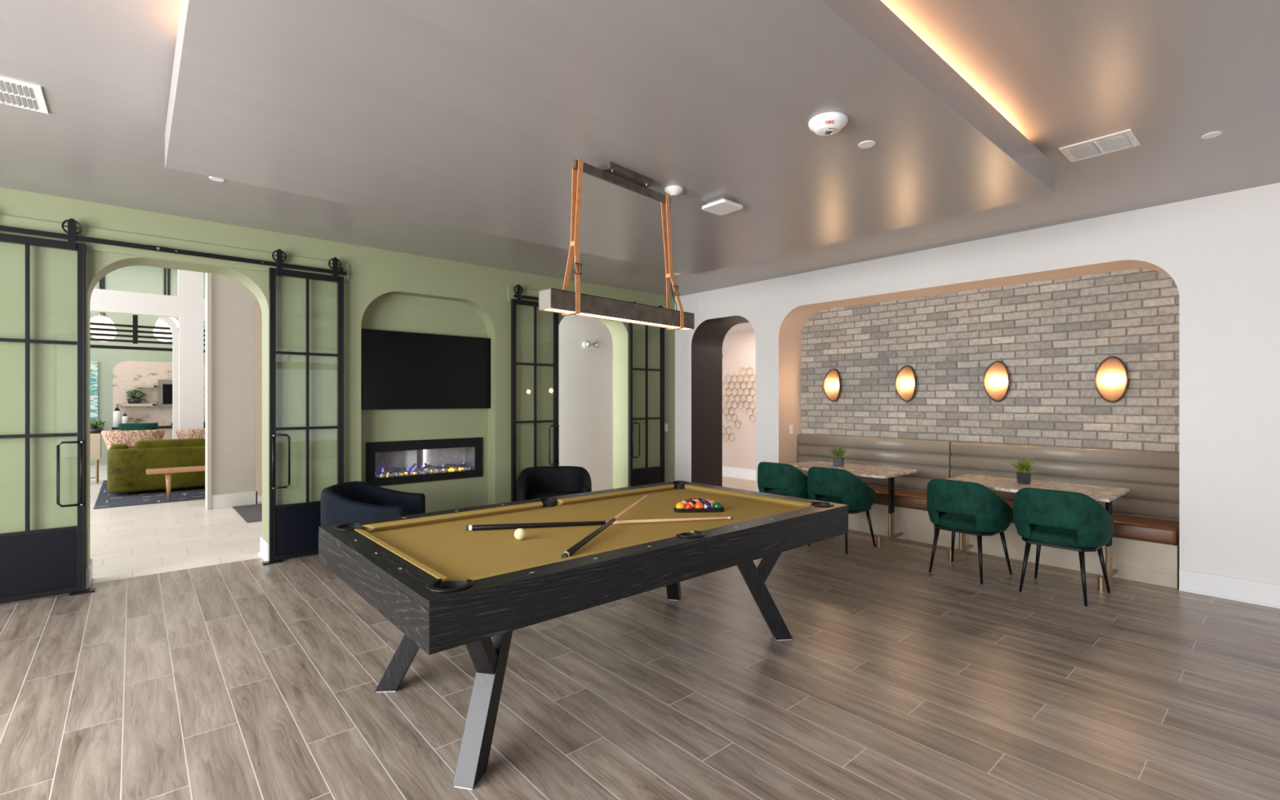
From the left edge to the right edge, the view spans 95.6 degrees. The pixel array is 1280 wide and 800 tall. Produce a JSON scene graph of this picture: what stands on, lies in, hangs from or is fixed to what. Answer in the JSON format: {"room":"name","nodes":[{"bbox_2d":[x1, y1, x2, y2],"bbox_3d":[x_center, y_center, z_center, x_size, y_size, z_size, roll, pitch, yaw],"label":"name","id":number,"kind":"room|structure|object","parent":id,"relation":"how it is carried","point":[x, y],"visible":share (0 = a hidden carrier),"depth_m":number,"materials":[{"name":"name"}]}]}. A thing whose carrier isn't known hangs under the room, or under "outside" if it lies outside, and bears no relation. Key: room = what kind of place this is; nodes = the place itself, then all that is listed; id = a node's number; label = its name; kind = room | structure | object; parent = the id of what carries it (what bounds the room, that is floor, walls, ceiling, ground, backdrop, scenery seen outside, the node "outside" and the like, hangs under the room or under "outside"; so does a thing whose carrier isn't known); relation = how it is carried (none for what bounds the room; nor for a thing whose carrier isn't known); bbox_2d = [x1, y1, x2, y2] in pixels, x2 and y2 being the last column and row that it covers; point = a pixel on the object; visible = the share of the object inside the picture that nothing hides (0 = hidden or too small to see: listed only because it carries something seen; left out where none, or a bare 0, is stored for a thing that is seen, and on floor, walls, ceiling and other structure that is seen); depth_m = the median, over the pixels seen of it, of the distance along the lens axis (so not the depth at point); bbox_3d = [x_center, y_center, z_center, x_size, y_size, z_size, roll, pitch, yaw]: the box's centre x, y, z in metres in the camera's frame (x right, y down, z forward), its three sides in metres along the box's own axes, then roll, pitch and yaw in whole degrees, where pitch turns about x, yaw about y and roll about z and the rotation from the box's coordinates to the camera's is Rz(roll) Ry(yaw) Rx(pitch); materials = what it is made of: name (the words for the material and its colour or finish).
{"room":"games hall","nodes":[
{"label":"games hall","id":0,"kind":"room"},
{"bbox_2d":[126,398,142,403],"bbox_3d":[-11.683,0.027,13.416,0.266,0.114,0.266,0,0,-41],"label":"pot","id":1,"kind":"object","parent":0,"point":[130,400],"depth_m":13.33,"materials":[{"name":"black ceramic"}]},
{"bbox_2d":[89,269,204,480],"bbox_3d":[-10.367,-1.333,10.343,6.800,5.600,0.220,0,0,-41],"label":"wall","id":2,"kind":"structure","parent":0,"point":[188,306],"depth_m":11.43,"materials":[{"name":"white paint"}]},
{"bbox_2d":[89,265,204,465],"bbox_3d":[-12.598,-1.333,12.896,6.800,5.600,0.100,0,0,-41],"label":"wall","id":3,"kind":"structure","parent":0,"point":[136,278],"depth_m":13.44,"materials":[{"name":"green paint"}]},
{"bbox_2d":[89,361,97,420],"bbox_3d":[-12.530,-0.205,12.856,0.769,1.313,0.050,0,0,-41],"label":"wall picture","id":4,"kind":"object","parent":3,"relation":"attached to","point":[93,365],"visible":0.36,"depth_m":13.05,"materials":[{"name":"teal paper"}]},
{"bbox_2d":[112,360,204,431],"bbox_3d":[-11.218,0.229,14.022,2.240,2.275,0.020,0,0,-41],"label":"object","id":5,"kind":"structure","parent":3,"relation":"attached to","point":[126,374],"depth_m":13.62,"materials":[{"name":"beige stone"}]},
{"bbox_2d":[118,403,155,406],"bbox_3d":[-11.652,0.114,13.455,0.657,0.060,0.262,0,0,-41],"label":"wall shelf","id":6,"kind":"object","parent":5,"relation":"attached to","point":[119,404],"visible":0.93,"depth_m":13.36,"materials":[{"name":"brown wood"}]},
{"bbox_2d":[125,389,145,403],"bbox_3d":[-11.686,-0.084,13.456,0.357,0.336,0.330,0,0,-41],"label":"potted succulent","id":7,"kind":"object","parent":6,"relation":"on","point":[134,396],"visible":1,"depth_m":13.37,"materials":[{"name":"green plant"}]},
{"bbox_2d":[157,379,172,407],"bbox_3d":[-11.262,-0.153,13.900,0.436,0.665,0.105,0,0,-41],"label":"screen","id":8,"kind":"object","parent":5,"relation":"attached to","point":[164,386],"visible":0.64,"depth_m":13.80,"materials":[{"name":"metal"}]},
{"bbox_2d":[89,315,204,352],"bbox_3d":[-10.422,-2.589,12.094,2.578,3.087,0.170,0,0,-41],"label":"railing","id":9,"kind":"object","parent":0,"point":[135,326],"visible":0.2,"depth_m":11.98,"materials":[{"name":"black metal"}]},
{"bbox_2d":[204,272,255,509],"bbox_3d":[-5.673,-1.333,8.051,0.548,5.600,0.310,0,0,-41],"label":"wall","id":10,"kind":"structure","parent":0,"point":[229,304],"depth_m":7.97,"materials":[{"name":"beige paint"}]},
{"bbox_2d":[211,490,257,509],"bbox_3d":[-5.653,1.375,8.078,0.513,0.185,0.295,0,0,-41],"label":"baseboard","id":11,"kind":"structure","parent":10,"relation":"attached to","point":[224,500],"depth_m":7.96,"materials":[{"name":"white paint"}]},
{"bbox_2d":[255,297,262,495],"bbox_3d":[-5.615,-1.333,9.237,1.100,5.600,0.100,0,0,-41],"label":"wall","id":12,"kind":"structure","parent":0,"point":[258,310],"depth_m":8.94,"materials":[{"name":"beige paint"}]},
{"bbox_2d":[0,186,675,568],"bbox_3d":[-3.100,-0.033,5.744,9.290,3.020,0.370,0,0,-41],"label":"wall","id":13,"kind":"structure","parent":0,"point":[374,273],"depth_m":5.42,"materials":[{"name":"green paint"}]},
{"bbox_2d":[0,536,318,604],"bbox_3d":[-2.978,1.385,5.832,8.990,0.165,0.398,0,0,-41],"label":"baseboard","id":14,"kind":"structure","parent":13,"relation":"attached to","point":[264,553],"depth_m":5.25,"materials":[{"name":"white paint"}]},
{"bbox_2d":[0,225,346,275],"bbox_3d":[-4.058,-1.238,4.598,3.180,0.071,0.095,0,0,-41],"label":"door track","id":15,"kind":"object","parent":13,"relation":"attached to","point":[7,228],"visible":0.98,"depth_m":4.70,"materials":[{"name":"black metal"}]},
{"bbox_2d":[0,217,95,604],"bbox_3d":[-4.435,0.052,4.236,0.668,2.830,0.103,0,0,-41],"label":"sliding door","id":16,"kind":"structure","parent":15,"relation":"hanging from","point":[34,564],"depth_m":4.30,"materials":[{"name":"black metal"}]},
{"bbox_2d":[262,248,343,564],"bbox_3d":[-3.113,0.052,5.392,0.659,2.830,0.103,0,0,-41],"label":"sliding door","id":17,"kind":"structure","parent":15,"relation":"hanging from","point":[293,528],"depth_m":5.34,"materials":[{"name":"black metal"}]},
{"bbox_2d":[0,214,349,282],"bbox_3d":[-4.117,-1.246,4.597,3.350,0.175,0.021,0,0,-41],"label":"trim","id":18,"kind":"structure","parent":13,"relation":"attached to","point":[6,220],"depth_m":4.77,"materials":[{"name":"green paint"}]},
{"bbox_2d":[360,293,488,512],"bbox_3d":[-2.353,0.092,6.416,1.700,2.750,0.030,0,0,-41],"label":"wall niche","id":19,"kind":"object","parent":13,"relation":"in","point":[387,312],"visible":0.23,"depth_m":6.43,"materials":[{"name":"green paint"}]},
{"bbox_2d":[365,437,482,486],"bbox_3d":[-2.424,0.667,6.500,1.284,0.460,0.292,0,0,-41],"label":"electric fireplace","id":20,"kind":"object","parent":19,"relation":"attached to","point":[437,460],"visible":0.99,"depth_m":6.47,"materials":[{"name":"metal"}]},
{"bbox_2d":[360,328,490,409],"bbox_3d":[-2.288,-0.313,6.402,1.470,0.824,0.076,0,0,-41],"label":"television","id":21,"kind":"object","parent":19,"relation":"attached to","point":[400,370],"visible":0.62,"depth_m":6.30,"materials":[{"name":"black glass"}]},
{"bbox_2d":[507,286,538,302],"bbox_3d":[-0.600,-1.246,7.670,2.530,0.175,0.021,0,0,-41],"label":"trim","id":22,"kind":"structure","parent":13,"relation":"attached to","point":[511,292],"depth_m":6.97,"materials":[{"name":"green paint"}]},
{"bbox_2d":[514,291,538,300],"bbox_3d":[-0.568,-1.238,7.648,2.470,0.069,0.095,0,0,-41],"label":"door track","id":23,"kind":"object","parent":13,"relation":"attached to","point":[517,292],"visible":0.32,"depth_m":6.93,"materials":[{"name":"black metal"}]},
{"bbox_2d":[511,284,559,502],"bbox_3d":[-1.239,0.052,7.030,0.684,2.830,0.103,0,0,-41],"label":"sliding door","id":24,"kind":"structure","parent":23,"relation":"hanging from","point":[513,301],"depth_m":7.01,"materials":[{"name":"black metal"}]},
{"bbox_2d":[627,301,664,486],"bbox_3d":[0.085,0.052,8.186,0.701,2.830,0.103,0,0,-41],"label":"sliding door","id":25,"kind":"structure","parent":23,"relation":"hanging from","point":[647,475],"depth_m":8.20,"materials":[{"name":"black metal"}]},
{"bbox_2d":[405,449,417,473],"bbox_3d":[-2.837,-1.333,6.817,0.100,5.600,0.900,0,0,-41],"label":"wall","id":26,"kind":"structure","parent":0,"point":[411,455],"depth_m":6.47,"materials":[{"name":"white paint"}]},
{"bbox_2d":[558,315,613,491],"bbox_3d":[-1.330,0.017,8.665,4.600,2.900,0.100,0,0,-41],"label":"wall","id":27,"kind":"structure","parent":0,"point":[585,375],"depth_m":9.03,"materials":[{"name":"white paint"}]},
{"bbox_2d":[582,341,599,348],"bbox_3d":[-0.757,-0.858,9.027,0.268,0.096,0.110,0,0,-41],"label":"emergency light","id":28,"kind":"object","parent":27,"relation":"attached to","point":[587,344],"visible":1,"depth_m":9.02,"materials":[{"name":"white plastic"}]},
{"bbox_2d":[164,0,1054,333],"bbox_3d":[0.036,-1.409,6.824,8.765,0.252,8.170,0,0,-41],"label":"ceiling","id":29,"kind":"structure","parent":0,"point":[476,115],"depth_m":2.68,"materials":[{"name":"grey paint"}]},
{"bbox_2d":[538,159,694,330],"bbox_3d":[-0.082,-0.868,3.308,0.112,0.850,1.150,0,0,43],"label":"pendant light","id":30,"kind":"object","parent":29,"relation":"hanging from","point":[565,302],"visible":1,"depth_m":3.19,"materials":[{"name":"brown wood"}]},
{"bbox_2d":[543,308,688,329],"bbox_3d":[-0.082,-0.458,3.308,0.076,0.006,1.134,0,0,43],"label":"diffuser","id":31,"kind":"object","parent":30,"relation":"attached to","point":[588,313],"depth_m":3.25,"materials":[{"name":"white plastic"}]},
{"bbox_2d":[664,185,683,196],"bbox_3d":[0.207,-1.269,3.547,0.112,0.048,0.112,0,0,-41],"label":"smoke detector","id":32,"kind":"object","parent":29,"relation":"attached to","point":[673,190],"visible":1,"depth_m":3.52,"materials":[{"name":"white plastic"}]},
{"bbox_2d":[702,197,742,215],"bbox_3d":[0.540,-1.273,3.812,0.204,0.040,0.204,0,0,-41],"label":"wireless access point","id":33,"kind":"object","parent":29,"relation":"attached to","point":[723,206],"visible":1,"depth_m":3.78,"materials":[{"name":"white plastic"}]},
{"bbox_2d":[808,111,848,136],"bbox_3d":[0.871,-1.260,2.689,0.174,0.066,0.174,0,0,-41],"label":"fire alarm","id":34,"kind":"object","parent":29,"relation":"attached to","point":[828,123],"visible":1,"depth_m":2.64,"materials":[{"name":"white plastic"}]},
{"bbox_2d":[857,140,875,148],"bbox_3d":[1.146,-1.290,2.933,0.082,0.005,0.082,0,0,-41],"label":"sprinkler cover","id":35,"kind":"object","parent":29,"relation":"attached to","point":[868,144],"visible":1,"depth_m":2.92,"materials":[{"name":"white plastic"}]},
{"bbox_2d":[0,464,1279,799],"bbox_3d":[-3.217,1.517,8.012,12.100,0.100,22.700,0,0,-41],"label":"floor","id":36,"kind":"structure","parent":0,"point":[896,678],"depth_m":2.96,"materials":[{"name":"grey wood"}]},
{"bbox_2d":[89,433,102,484],"bbox_3d":[-9.860,1.027,10.082,0.740,0.880,0.440,0,0,-41],"label":"base cabinet","id":37,"kind":"object","parent":36,"relation":"on","point":[95,439],"visible":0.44,"depth_m":10.13,"materials":[{"name":"brown wood"}]},
{"bbox_2d":[89,427,103,433],"bbox_3d":[-9.595,0.542,10.235,0.210,0.090,0.210,0,0,-41],"label":"pot","id":38,"kind":"object","parent":37,"relation":"on","point":[92,430],"depth_m":10.18,"materials":[{"name":"black ceramic"}]},
{"bbox_2d":[89,418,105,433],"bbox_3d":[-9.603,0.456,10.236,0.271,0.262,0.314,0,0,-41],"label":"potted succulent","id":39,"kind":"object","parent":37,"relation":"on","point":[95,427],"visible":0.91,"depth_m":10.19,"materials":[{"name":"green plant"}]},
{"bbox_2d":[118,422,158,431],"bbox_3d":[-10.654,0.977,12.344,0.643,0.984,0.596,0,0,-41],"label":"lounge chair","id":40,"kind":"object","parent":36,"relation":"on","point":[143,426],"visible":0.29,"depth_m":12.13,"materials":[{"name":"fabric"}]},
{"bbox_2d":[111,425,172,439],"bbox_3d":[-10.949,1.042,13.858,2.450,0.850,0.520,0,0,-41],"label":"countertop","id":41,"kind":"structure","parent":36,"relation":"on","point":[168,433],"depth_m":13.50,"materials":[{"name":"brown wood"}]},
{"bbox_2d":[112,404,121,427],"bbox_3d":[-11.778,0.351,13.081,0.139,0.530,0.139,0,0,-41],"label":"bottle vase","id":42,"kind":"object","parent":41,"relation":"on","point":[117,415],"visible":0.97,"depth_m":13.04,"materials":[{"name":"white ceramic"}]},
{"bbox_2d":[92,480,204,509],"bbox_3d":[-7.640,1.461,9.924,2.445,0.012,3.600,0,0,-41],"label":"rug","id":43,"kind":"object","parent":36,"relation":"on","point":[105,499],"visible":0.22,"depth_m":8.73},
{"bbox_2d":[101,429,165,450],"bbox_3d":[-8.905,0.989,10.220,0.857,0.937,0.596,0,0,-41],"label":"lounge chair","id":44,"kind":"object","parent":43,"relation":"on","point":[130,437],"visible":0.49,"depth_m":9.97,"materials":[{"name":"pink fabric"}]},
{"bbox_2d":[106,438,204,494],"bbox_3d":[-7.361,1.045,9.836,2.440,0.820,0.960,0,0,-41],"label":"sofa","id":45,"kind":"object","parent":43,"relation":"on","point":[127,465],"visible":0.59,"depth_m":9.04,"materials":[{"name":"green fabric"}]},
{"bbox_2d":[110,443,128,449],"bbox_3d":[-8.194,0.800,9.141,0.210,0.210,0.550,0,0,-41],"label":"pillow","id":46,"kind":"object","parent":45,"relation":"on","point":[116,446],"depth_m":8.96,"materials":[{"name":"green fabric"}]},
{"bbox_2d":[133,438,204,448],"bbox_3d":[-7.548,0.755,9.367,0.920,0.240,0.260,0,0,-41],"label":"cushion","id":47,"kind":"object","parent":45,"relation":"on","point":[183,442],"depth_m":9.26,"materials":[{"name":"green fabric"}]},
{"bbox_2d":[146,465,204,500],"bbox_3d":[-6.534,1.235,8.898,1.570,0.441,0.400,0,0,-41],"label":"bench","id":48,"kind":"object","parent":43,"relation":"on","point":[168,472],"visible":0.45,"depth_m":8.44,"materials":[{"name":"brown wood"}]},
{"bbox_2d":[175,428,204,439],"bbox_3d":[-8.182,0.990,10.852,0.779,0.936,0.596,0,0,-41],"label":"lounge chair","id":49,"kind":"object","parent":43,"relation":"on","point":[181,433],"visible":0.26,"depth_m":10.53,"materials":[{"name":"pink fabric"}]},
{"bbox_2d":[154,315,178,439],"bbox_3d":[-10.932,-0.167,10.500,4.075,3.267,0.200,0,0,-41],"label":"trim","id":50,"kind":"structure","parent":36,"relation":"on","point":[172,326],"depth_m":11.73,"materials":[{"name":"white paint"}]},
{"bbox_2d":[232,503,262,523],"bbox_3d":[-4.693,1.463,7.825,1.170,0.008,1.360,0,0,-41],"label":"door mat","id":51,"kind":"object","parent":36,"relation":"on","point":[251,513],"visible":0.36,"depth_m":7.55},
{"bbox_2d":[320,480,425,526],"bbox_3d":[-2.380,1.111,5.149,0.749,0.712,0.799,0,0,-6],"label":"armchair","id":52,"kind":"object","parent":36,"relation":"on","point":[357,500],"visible":0.44,"depth_m":4.86,"materials":[{"name":"blue fabric"}]},
{"bbox_2d":[404,511,417,515],"bbox_3d":[-2.325,1.095,5.154,0.620,0.165,0.570,0,0,-6],"label":"seat cushion","id":53,"kind":"object","parent":52,"relation":"on","point":[406,513],"depth_m":5.29,"materials":[{"name":"blue fabric"}]},
{"bbox_2d":[516,466,591,501],"bbox_3d":[-0.930,1.111,6.311,0.799,0.712,0.749,0,0,-8],"label":"armchair","id":54,"kind":"object","parent":36,"relation":"on","point":[540,482],"visible":0.4,"depth_m":6.54,"materials":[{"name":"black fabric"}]},
{"bbox_2d":[528,491,577,499],"bbox_3d":[-0.922,1.095,6.257,0.570,0.165,0.620,0,0,-8],"label":"seat cushion","id":55,"kind":"object","parent":54,"relation":"on","point":[531,495],"depth_m":6.30,"materials":[{"name":"black fabric"}]},
{"bbox_2d":[318,480,848,790],"bbox_3d":[-0.180,1.054,3.286,2.616,0.825,1.474,0,0,-41],"label":"pool table","id":56,"kind":"object","parent":36,"relation":"on","point":[445,585],"visible":0.98,"depth_m":2.65,"materials":[{"name":"black wood"}]},
{"bbox_2d":[354,528,450,586],"bbox_3d":[-1.058,0.667,2.519,0.052,0.038,1.118,0,0,-41],"label":"cushion","id":57,"kind":"object","parent":56,"relation":"on","point":[443,580],"depth_m":2.37,"materials":[{"name":"yellow fabric"}]},
{"bbox_2d":[363,501,542,532],"bbox_3d":[-1.019,0.667,3.344,1.070,0.038,0.052,0,0,-41],"label":"cushion","id":58,"kind":"object","parent":56,"relation":"on","point":[407,523],"depth_m":3.28,"materials":[{"name":"yellow fabric"}]},
{"bbox_2d":[514,528,525,540],"bbox_3d":[-0.588,0.657,2.846,0.057,0.057,0.057,0,0,-41],"label":"cue ball","id":59,"kind":"object","parent":56,"relation":"on","point":[520,533],"visible":1,"depth_m":2.83,"materials":[{"name":"white plastic"}]},
{"bbox_2d":[469,534,676,580],"bbox_3d":[-0.235,0.667,2.447,1.070,0.038,0.052,0,0,-41],"label":"cushion","id":60,"kind":"object","parent":56,"relation":"on","point":[588,554],"depth_m":2.37,"materials":[{"name":"yellow fabric"}]},
{"bbox_2d":[466,516,732,530],"bbox_3d":[-0.192,0.673,3.181,1.461,0.030,0.030,0,0,-11],"label":"pool cue","id":61,"kind":"object","parent":56,"relation":"on","point":[514,526],"visible":0.86,"depth_m":3.13,"materials":[{"name":"black wood"}]},
{"bbox_2d":[561,495,647,558],"bbox_3d":[-0.142,0.650,3.150,0.030,0.030,1.368,0,2,16],"label":"pool cue","id":62,"kind":"object","parent":56,"relation":"on","point":[574,548],"visible":0.94,"depth_m":2.82,"materials":[{"name":"black wood"}]},
{"bbox_2d":[556,484,674,505],"bbox_3d":[-0.125,0.667,4.126,1.070,0.038,0.052,0,0,-41],"label":"cushion","id":63,"kind":"object","parent":56,"relation":"on","point":[579,500],"depth_m":4.06,"materials":[{"name":"yellow fabric"}]},
{"bbox_2d":[674,506,724,512],"bbox_3d":[0.346,0.674,3.620,0.292,0.024,0.309,0,0,-41],"label":"ball rack","id":64,"kind":"object","parent":56,"relation":"on","point":[721,509],"visible":0.64,"depth_m":3.54,"materials":[{"name":"black plastic"}]},
{"bbox_2d":[684,484,812,507],"bbox_3d":[0.698,0.667,4.053,0.052,0.038,1.118,0,0,-41],"label":"cushion","id":65,"kind":"object","parent":56,"relation":"on","point":[788,503],"depth_m":3.99,"materials":[{"name":"yellow fabric"}]},
{"bbox_2d":[690,505,813,532],"bbox_3d":[0.659,0.667,3.228,1.070,0.038,0.052,0,0,-41],"label":"cushion","id":66,"kind":"object","parent":56,"relation":"on","point":[744,521],"depth_m":3.15,"materials":[{"name":"yellow fabric"}]},
{"bbox_2d":[757,462,809,499],"bbox_3d":[1.591,1.065,6.297,0.529,0.808,0.605,0,0,-43],"label":"dining chair","id":67,"kind":"object","parent":36,"relation":"on","point":[776,478],"visible":0.7,"depth_m":6.06,"materials":[{"name":"fabric"}]},
{"bbox_2d":[807,466,875,554],"bbox_3d":[2.007,1.065,5.833,0.529,0.808,0.605,0,0,-41],"label":"dining chair","id":68,"kind":"object","parent":36,"relation":"on","point":[837,486],"visible":0.93,"depth_m":5.61,"materials":[{"name":"fabric"}]},
{"bbox_2d":[786,460,916,546],"bbox_3d":[2.210,1.091,6.188,0.872,0.752,1.230,0,0,-41],"label":"cafe table","id":69,"kind":"object","parent":36,"relation":"on","point":[860,470],"visible":0.59,"depth_m":5.96,"materials":[{"name":"grey stone"}]},
{"bbox_2d":[826,445,847,466],"bbox_3d":[2.133,0.598,6.281,0.285,0.233,0.301,0,0,29],"label":"potted grass","id":70,"kind":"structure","parent":69,"relation":"on","point":[837,460],"depth_m":6.24,"materials":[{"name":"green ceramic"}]},
{"bbox_2d":[832,457,844,466],"bbox_3d":[2.144,0.669,6.277,0.100,0.092,0.100,0,0,29],"label":"pot","id":71,"kind":"object","parent":70,"relation":"on","point":[837,461],"depth_m":6.24,"materials":[{"name":"black ceramic"}]},
{"bbox_2d":[797,433,952,544],"bbox_3d":[2.540,0.952,6.720,0.490,1.030,1.845,0,0,-41],"label":"banquette","id":72,"kind":"object","parent":36,"relation":"on","point":[931,459],"visible":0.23,"depth_m":6.40,"materials":[{"name":"brown leather"}]},
{"bbox_2d":[866,484,927,511],"bbox_3d":[2.533,1.065,6.714,0.470,0.133,1.845,0,0,-41],"label":"seat cushion","id":73,"kind":"object","parent":72,"relation":"on","point":[906,499],"depth_m":6.17,"materials":[{"name":"leather"}]},
{"bbox_2d":[926,478,1013,584],"bbox_3d":[2.778,1.065,4.926,0.529,0.808,0.605,0,0,-38],"label":"dining chair","id":74,"kind":"object","parent":36,"relation":"on","point":[954,506],"visible":1,"depth_m":4.73,"materials":[{"name":"fabric"}]},
{"bbox_2d":[946,474,1129,591],"bbox_3d":[3.309,1.091,4.930,0.872,0.752,1.220,0,0,-41],"label":"cafe table","id":75,"kind":"object","parent":36,"relation":"on","point":[1098,493],"visible":0.73,"depth_m":4.73,"materials":[{"name":"grey stone"}]},
{"bbox_2d":[1007,456,1039,484],"bbox_3d":[3.299,0.599,4.997,0.267,0.232,0.277,0,0,8],"label":"potted grass","id":76,"kind":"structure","parent":75,"relation":"on","point":[1023,476],"depth_m":4.96,"materials":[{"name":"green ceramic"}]},
{"bbox_2d":[1016,471,1031,484],"bbox_3d":[3.302,0.669,4.997,0.100,0.092,0.100,0,0,29],"label":"pot","id":77,"kind":"object","parent":76,"relation":"on","point":[1024,477],"depth_m":4.96,"materials":[{"name":"black ceramic"}]},
{"bbox_2d":[936,440,1179,588],"bbox_3d":[3.749,0.952,5.337,0.490,1.030,1.805,0,0,-41],"label":"banquette","id":78,"kind":"object","parent":36,"relation":"on","point":[1145,538],"visible":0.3,"depth_m":5.04,"materials":[{"name":"brown leather"}]},
{"bbox_2d":[1004,501,1179,544],"bbox_3d":[3.742,1.065,5.330,0.470,0.133,1.805,0,0,-41],"label":"seat cushion","id":79,"kind":"object","parent":78,"relation":"on","point":[1131,527],"depth_m":4.70,"materials":[{"name":"leather"}]},
{"bbox_2d":[1013,487,1114,606],"bbox_3d":[3.219,1.065,4.437,0.529,0.808,0.605,0,0,-40],"label":"dining chair","id":80,"kind":"object","parent":36,"relation":"on","point":[1055,518],"visible":1,"depth_m":4.25,"materials":[{"name":"fabric"}]},
{"bbox_2d":[0,0,1279,297],"bbox_3d":[0.301,-1.608,2.308,9.890,0.150,9.480,0,0,-41],"label":"ceiling","id":81,"kind":"structure","parent":0,"point":[1173,73],"depth_m":3.18,"materials":[{"name":"white paint"}]},
{"bbox_2d":[0,75,48,114],"bbox_3d":[-3.162,-1.526,2.861,0.323,0.014,0.350,0,0,-41],"label":"ceiling vent","id":82,"kind":"object","parent":81,"relation":"in","point":[13,92],"visible":1,"depth_m":2.91,"materials":[{"name":"white plastic"}]},
{"bbox_2d":[1058,128,1140,162],"bbox_3d":[2.772,-1.526,3.505,0.297,0.014,0.340,0,0,-41],"label":"ceiling vent","id":83,"kind":"object","parent":81,"relation":"in","point":[1126,139],"visible":1,"depth_m":3.48,"materials":[{"name":"white plastic"}]},
{"bbox_2d":[1201,131,1222,138],"bbox_3d":[3.303,-1.530,3.355,0.086,0.005,0.086,0,0,-41],"label":"sprinkler cover","id":84,"kind":"object","parent":81,"relation":"attached to","point":[1211,135],"visible":1,"depth_m":3.35,"materials":[{"name":"white plastic"}]},
{"bbox_2d":[722,329,755,470],"bbox_3d":[2.140,0.017,10.635,0.100,2.900,5.200,0,0,-41],"label":"wall","id":85,"kind":"structure","parent":0,"point":[739,348],"depth_m":10.88,"materials":[{"name":"beige paint"}]},
{"bbox_2d":[722,466,755,480],"bbox_3d":[1.947,1.372,10.765,0.020,0.190,4.750,0,0,-41],"label":"baseboard","id":86,"kind":"structure","parent":85,"relation":"attached to","point":[737,473],"depth_m":10.86,"materials":[{"name":"white paint"}]},
{"bbox_2d":[722,367,755,441],"bbox_3d":[1.847,0.089,10.857,0.048,1.395,0.925,0,0,-41],"label":"wall art","id":87,"kind":"object","parent":85,"relation":"attached to","point":[746,384],"visible":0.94,"depth_m":10.85,"materials":[{"name":"gold metal"}]},
{"bbox_2d":[675,182,1279,584],"bbox_3d":[3.695,-0.033,5.407,0.500,3.020,9.680,0,0,-41],"label":"wall","id":88,"kind":"structure","parent":0,"point":[1221,252],"depth_m":4.48,"materials":[{"name":"white paint"}]},
{"bbox_2d":[714,320,749,486],"bbox_3d":[1.565,0.122,8.360,0.180,2.690,1.330,0,0,-41],"label":"trim","id":89,"kind":"structure","parent":88,"relation":"attached to","point":[721,335],"depth_m":8.79,"materials":[{"name":"grey paint"}]},
{"bbox_2d":[1178,568,1279,608],"bbox_3d":[3.534,1.385,5.189,0.028,0.165,9.164,0,0,-41],"label":"baseboard","id":90,"kind":"structure","parent":88,"relation":"attached to","point":[1252,592],"depth_m":4.27,"materials":[{"name":"white paint"}]},
{"bbox_2d":[800,268,1179,452],"bbox_3d":[3.326,-0.371,6.200,0.014,1.771,3.761,0,0,-41],"label":"brick wall","id":91,"kind":"structure","parent":0,"point":[932,424],"depth_m":5.76,"materials":[{"name":"grey brick"}]},
{"bbox_2d":[822,368,839,401],"bbox_3d":[2.384,-0.183,7.186,0.134,0.416,0.230,0,0,-41],"label":"wall sconce","id":92,"kind":"object","parent":91,"relation":"attached to","point":[831,384],"visible":1,"depth_m":7.19,"materials":[{"name":"gold metal"}]},
{"bbox_2d":[894,364,915,401],"bbox_3d":[2.981,-0.185,6.503,0.134,0.416,0.230,0,0,-41],"label":"wall sconce","id":93,"kind":"object","parent":91,"relation":"attached to","point":[904,382],"visible":1,"depth_m":6.51,"materials":[{"name":"brown"}]},
{"bbox_2d":[983,360,1008,401],"bbox_3d":[3.577,-0.188,5.820,0.134,0.416,0.230,0,0,-41],"label":"wall sconce","id":94,"kind":"object","parent":91,"relation":"attached to","point":[996,377],"visible":1,"depth_m":5.82,"materials":[{"name":"brown"}]},
{"bbox_2d":[1094,355,1128,403],"bbox_3d":[4.174,-0.181,5.137,0.134,0.416,0.230,0,0,-41],"label":"wall sconce","id":95,"kind":"object","parent":91,"relation":"attached to","point":[1111,380],"visible":1,"depth_m":5.14,"materials":[{"name":"brown"}]},
{"bbox_3d":[-9.307,-4.183,9.131,6.800,0.100,13.000,0,0,-41],"label":"ceiling","id":96,"kind":"structure","parent":0,"visible":0},
{"bbox_2d":[89,279,115,336],"bbox_3d":[-11.232,-2.727,12.098,0.430,2.811,0.430,0,0,-41],"label":"globe pendant","id":97,"kind":"object","parent":96,"relation":"hanging from","point":[100,318],"visible":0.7,"depth_m":11.99,"materials":[{"name":"beige glass"}]},
{"bbox_2d":[92,276,116,342],"bbox_3d":[-11.742,-2.705,12.714,0.430,2.856,0.430,0,0,-41],"label":"globe pendant","id":98,"kind":"object","parent":96,"relation":"hanging from","point":[113,332],"visible":0.19,"depth_m":12.69,"materials":[{"name":"beige glass"}]},
{"bbox_2d":[152,267,172,342],"bbox_3d":[-10.960,-2.738,13.397,0.430,2.790,0.430,0,0,-41],"label":"globe pendant","id":99,"kind":"object","parent":96,"relation":"hanging from","point":[153,330],"visible":0.22,"depth_m":13.34,"materials":[{"name":"beige glass"}]},
{"bbox_2d":[155,268,178,336],"bbox_3d":[-10.413,-2.773,12.813,0.430,2.720,0.430,0,0,-41],"label":"globe pendant","id":100,"kind":"object","parent":96,"relation":"hanging from","point":[159,322],"visible":0.28,"depth_m":12.67,"materials":[{"name":"beige glass"}]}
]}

